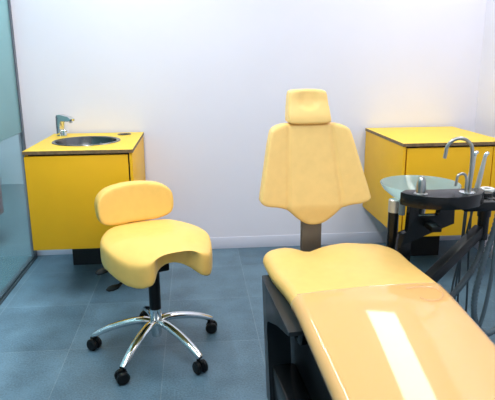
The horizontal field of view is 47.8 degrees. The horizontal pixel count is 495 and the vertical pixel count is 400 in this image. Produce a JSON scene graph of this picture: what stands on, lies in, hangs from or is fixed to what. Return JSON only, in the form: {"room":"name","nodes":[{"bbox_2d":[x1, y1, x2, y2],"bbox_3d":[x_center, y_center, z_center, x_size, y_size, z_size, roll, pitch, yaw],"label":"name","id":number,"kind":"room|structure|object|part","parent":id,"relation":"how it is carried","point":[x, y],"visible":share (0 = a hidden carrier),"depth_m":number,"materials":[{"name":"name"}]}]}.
{"room":"dental clinic","nodes":[
{"label":"dental clinic","id":0,"kind":"room"},
{"bbox_2d":[0,134,23,183],"bbox_3d":[-2.564,-1.447,5.651,1.800,2.620,0.100,-2,14,-5],"label":"wall","id":1,"kind":"structure","parent":0,"point":[10,156],"depth_m":5.88,"materials":[{"name":"paint"}]},
{"bbox_2d":[0,184,494,399],"bbox_3d":[-0.635,0.756,2.413,4.926,0.062,7.600,-2,14,-5],"label":"floor","id":2,"kind":"structure","parent":0,"point":[48,319],"depth_m":2.81,"materials":[{"name":"tile"}]},
{"bbox_2d":[0,183,3,214],"bbox_3d":[-2.013,0.096,3.975,0.415,0.460,0.400,-2,14,-5],"label":"base cabinet","id":3,"kind":"object","parent":2,"relation":"on","point":[1,199],"visible":1,"depth_m":4.13,"materials":[{"name":"paint"}]},
{"bbox_2d":[0,0,36,304],"bbox_3d":[-1.202,-0.249,0.958,0.050,2.620,5.199,-2,14,-5],"label":"glass partition","id":4,"kind":"structure","parent":2,"relation":"on","point":[11,117],"depth_m":3.36,"materials":[{"name":"glass"}]},
{"bbox_3d":[-1.200,-0.638,0.841,0.010,1.748,5.165,-2,14,-5],"label":"pane","id":5,"kind":"part","parent":4,"relation":"part of","materials":[{"name":"clear glass"}]},
{"bbox_3d":[-1.193,1.018,1.267,0.050,0.012,5.165,-2,14,-5],"label":"floor rail","id":6,"kind":"part","parent":4,"relation":"part of","materials":[{"name":"metal"}]},
{"bbox_2d":[22,132,145,264],"bbox_3d":[-0.922,0.051,3.378,0.568,0.830,0.706,-2,14,-5],"label":"base cabinet","id":7,"kind":"object","parent":2,"relation":"on","point":[63,183],"visible":0.84,"depth_m":3.00,"materials":[{"name":"yellow laminate"}]},
{"bbox_3d":[-0.903,0.015,3.021,0.536,0.517,0.020,-2,14,-5],"label":"door","id":8,"kind":"part","parent":7,"relation":"part of","materials":[{"name":"yellow laminate"}]},
{"bbox_2d":[22,132,143,154],"bbox_3d":[-0.925,-0.338,3.278,0.568,0.018,0.706,-2,14,-5],"label":"countertop","id":9,"kind":"structure","parent":7,"relation":"on","point":[128,143],"depth_m":3.06,"materials":[{"name":"yellow laminate"}]},
{"bbox_2d":[55,114,73,136],"bbox_3d":[-1.123,-0.458,3.444,0.157,0.134,0.054,10,18,35],"label":"faucet","id":10,"kind":"object","parent":9,"relation":"on","point":[60,119],"visible":1,"depth_m":3.45,"materials":[{"name":"silver metal"}]},
{"bbox_3d":[-1.129,-0.415,3.459,0.054,0.043,0.026,10,18,35],"label":"lever","id":11,"kind":"part","parent":10,"relation":"part of","materials":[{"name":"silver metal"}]},
{"bbox_2d":[52,136,120,145],"bbox_3d":[-0.938,-0.273,3.281,0.388,0.155,0.388,-2,14,-5],"label":"sink","id":12,"kind":"object","parent":9,"relation":"in","point":[82,140],"visible":0.4,"depth_m":3.40,"materials":[{"name":"metal"}]},
{"bbox_2d":[87,180,216,384],"bbox_3d":[-0.437,0.327,2.492,0.605,0.732,0.622,-2,14,-5],"label":"stool","id":13,"kind":"object","parent":2,"relation":"on","point":[134,253],"visible":1,"depth_m":2.44,"materials":[{"name":"yellow leather"}]},
{"bbox_3d":[-0.569,0.577,2.541,0.286,0.102,0.042,0,14,1],"label":"leg","id":14,"kind":"part","parent":13,"relation":"part of","materials":[{"name":"silver metal"}]},
{"bbox_3d":[-0.535,0.009,2.632,0.366,0.185,0.106,-8,16,-28],"label":"backrest","id":15,"kind":"part","parent":13,"relation":"part of","materials":[{"name":"yellow leather"}]},
{"bbox_3d":[-0.466,0.613,2.398,0.042,0.102,0.286,5,15,19],"label":"leg","id":16,"kind":"part","parent":13,"relation":"part of","materials":[{"name":"silver metal"}]},
{"bbox_3d":[-0.471,0.541,2.679,0.042,0.102,0.286,-6,15,-21],"label":"leg","id":17,"kind":"part","parent":13,"relation":"part of","materials":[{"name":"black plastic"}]},
{"bbox_3d":[-0.399,0.215,2.446,0.486,0.158,0.541,-2,14,-5],"label":"seat","id":18,"kind":"part","parent":13,"relation":"part of","materials":[{"name":"yellow leather"}]},
{"bbox_3d":[-0.300,0.602,2.438,0.286,0.102,0.042,13,19,41],"label":"leg","id":19,"kind":"part","parent":13,"relation":"part of","materials":[{"name":"silver metal"}]},
{"bbox_3d":[-0.288,0.553,2.626,0.286,0.102,0.042,-10,17,-34],"label":"leg","id":20,"kind":"part","parent":13,"relation":"part of","materials":[{"name":"silver metal"}]},
{"bbox_2d":[259,89,494,399],"bbox_3d":[0.432,0.283,1.768,0.596,1.165,1.623,-3,15,-10],"label":"dental chair","id":21,"kind":"object","parent":2,"relation":"on","point":[343,321],"visible":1,"depth_m":1.94,"materials":[{"name":"yellow leather"}]},
{"bbox_3d":[0.274,0.213,2.438,0.088,0.410,0.028,-2,15,-8],"label":"backrest post","id":22,"kind":"part","parent":21,"relation":"part of","materials":[{"name":"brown metal"}]},
{"bbox_3d":[0.276,-0.111,2.371,0.469,0.424,0.163,-2,15,-8],"label":"backrest","id":23,"kind":"part","parent":21,"relation":"part of","materials":[{"name":"yellow leather"}]},
{"bbox_2d":[263,243,494,399],"bbox_3d":[0.463,0.488,1.706,0.569,0.296,1.394,-3,15,-10],"label":"seat cushion","id":24,"kind":"object","parent":21,"relation":"on","point":[364,321],"depth_m":1.75,"materials":[{"name":"yellow leather"}]},
{"bbox_2d":[362,126,494,255],"bbox_3d":[1.135,-0.008,3.565,0.608,0.826,0.706,-2,14,-5],"label":"storage cabinet","id":25,"kind":"object","parent":2,"relation":"on","point":[392,151],"visible":0.59,"depth_m":3.25,"materials":[{"name":"yellow laminate"}]},
{"bbox_2d":[365,126,494,146],"bbox_3d":[1.133,-0.399,3.464,0.608,0.018,0.706,-2,14,-5],"label":"countertop","id":26,"kind":"structure","parent":25,"relation":"on","point":[402,136],"depth_m":3.37,"materials":[{"name":"yellow laminate"}]},
{"bbox_3d":[1.140,-0.045,3.207,0.500,0.519,0.020,-2,14,-5],"label":"door","id":27,"kind":"part","parent":25,"relation":"part of","materials":[{"name":"yellow laminate"}]},
{"bbox_3d":[1.429,-0.053,3.233,0.067,0.519,0.020,-2,14,-5],"label":"door","id":28,"kind":"part","parent":25,"relation":"part of","materials":[{"name":"yellow laminate"}]},
{"bbox_2d":[380,137,494,336],"bbox_3d":[0.887,0.200,2.373,0.627,0.986,0.474,-2,14,-5],"label":"dental unit","id":29,"kind":"object","parent":2,"relation":"on","point":[419,193],"visible":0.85,"depth_m":2.29,"materials":[{"name":"black plastic"}]},
{"bbox_3d":[0.616,0.147,2.380,0.045,0.202,0.045,-2,14,-5],"label":"post","id":30,"kind":"part","parent":29,"relation":"part of","materials":[{"name":"black metal"}]},
{"bbox_2d":[380,175,461,198],"bbox_3d":[0.730,-0.028,2.375,0.330,0.091,0.330,-2,14,-5],"label":"glass bowl","id":31,"kind":"object","parent":29,"relation":"on","point":[394,185],"depth_m":2.47,"materials":[{"name":"clear glass"}]},
{"bbox_3d":[0.816,0.245,2.269,0.420,0.226,0.040,-10,17,-34],"label":"swing arm","id":32,"kind":"part","parent":29,"relation":"part of","materials":[{"name":"black plastic"}]},
{"bbox_3d":[0.800,-0.135,2.127,0.110,0.213,0.042,-2,14,-5],"label":"tall spout","id":33,"kind":"part","parent":29,"relation":"part of","materials":[{"name":"metal"}]},
{"bbox_3d":[0.814,-0.067,2.129,0.050,0.078,0.016,-2,14,-5],"label":"short spout","id":34,"kind":"part","parent":29,"relation":"part of","materials":[{"name":"metal"}]},
{"bbox_3d":[0.843,-0.031,2.147,0.060,0.004,0.060,-2,14,-5],"label":"faucet plate","id":35,"kind":"part","parent":29,"relation":"part of","materials":[{"name":"silver metal"}]},
{"bbox_2d":[468,151,478,179],"bbox_3d":[0.942,-0.124,2.346,0.039,0.170,0.023,-2,14,-5],"label":"handpiece","id":36,"kind":"object","parent":29,"relation":"on","point":[475,152],"visible":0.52,"depth_m":2.33,"materials":[{"name":"metal"}]},
{"bbox_3d":[0.931,0.013,2.262,0.161,0.037,0.120,-2,14,-5],"label":"joint arm","id":37,"kind":"part","parent":29,"relation":"part of"},
{"bbox_2d":[474,152,489,187],"bbox_3d":[0.985,-0.122,2.351,0.047,0.165,0.023,-2,14,-5],"label":"handpiece","id":38,"kind":"object","parent":29,"relation":"on","point":[482,167],"visible":0.91,"depth_m":2.34,"materials":[{"name":"metal"}]},
{"bbox_2d":[10,0,486,237],"bbox_3d":[0.104,-0.954,3.665,3.126,2.620,0.120,-2,14,-5],"label":"wall","id":39,"kind":"structure","parent":0,"point":[206,83],"depth_m":3.64,"materials":[{"name":"paint"}]},
{"bbox_2d":[37,231,460,255],"bbox_3d":[0.069,0.292,3.917,3.025,0.082,0.004,-2,14,-5],"label":"baseboard","id":40,"kind":"structure","parent":39,"relation":"attached to","point":[360,237],"depth_m":3.93,"materials":[{"name":"paint"}]},
{"bbox_2d":[474,0,494,243],"bbox_3d":[1.877,-0.328,1.189,0.120,2.620,5.300,-2,14,-5],"label":"wall","id":41,"kind":"structure","parent":0,"point":[485,110],"depth_m":3.67,"materials":[{"name":"paint"}]},
{"bbox_2d":[473,241,492,258],"bbox_3d":[1.820,0.904,1.494,0.012,0.082,5.288,-2,14,-5],"label":"baseboard","id":42,"kind":"structure","parent":41,"relation":"attached to","point":[476,245],"depth_m":3.74,"materials":[{"name":"paint"}]}
]}

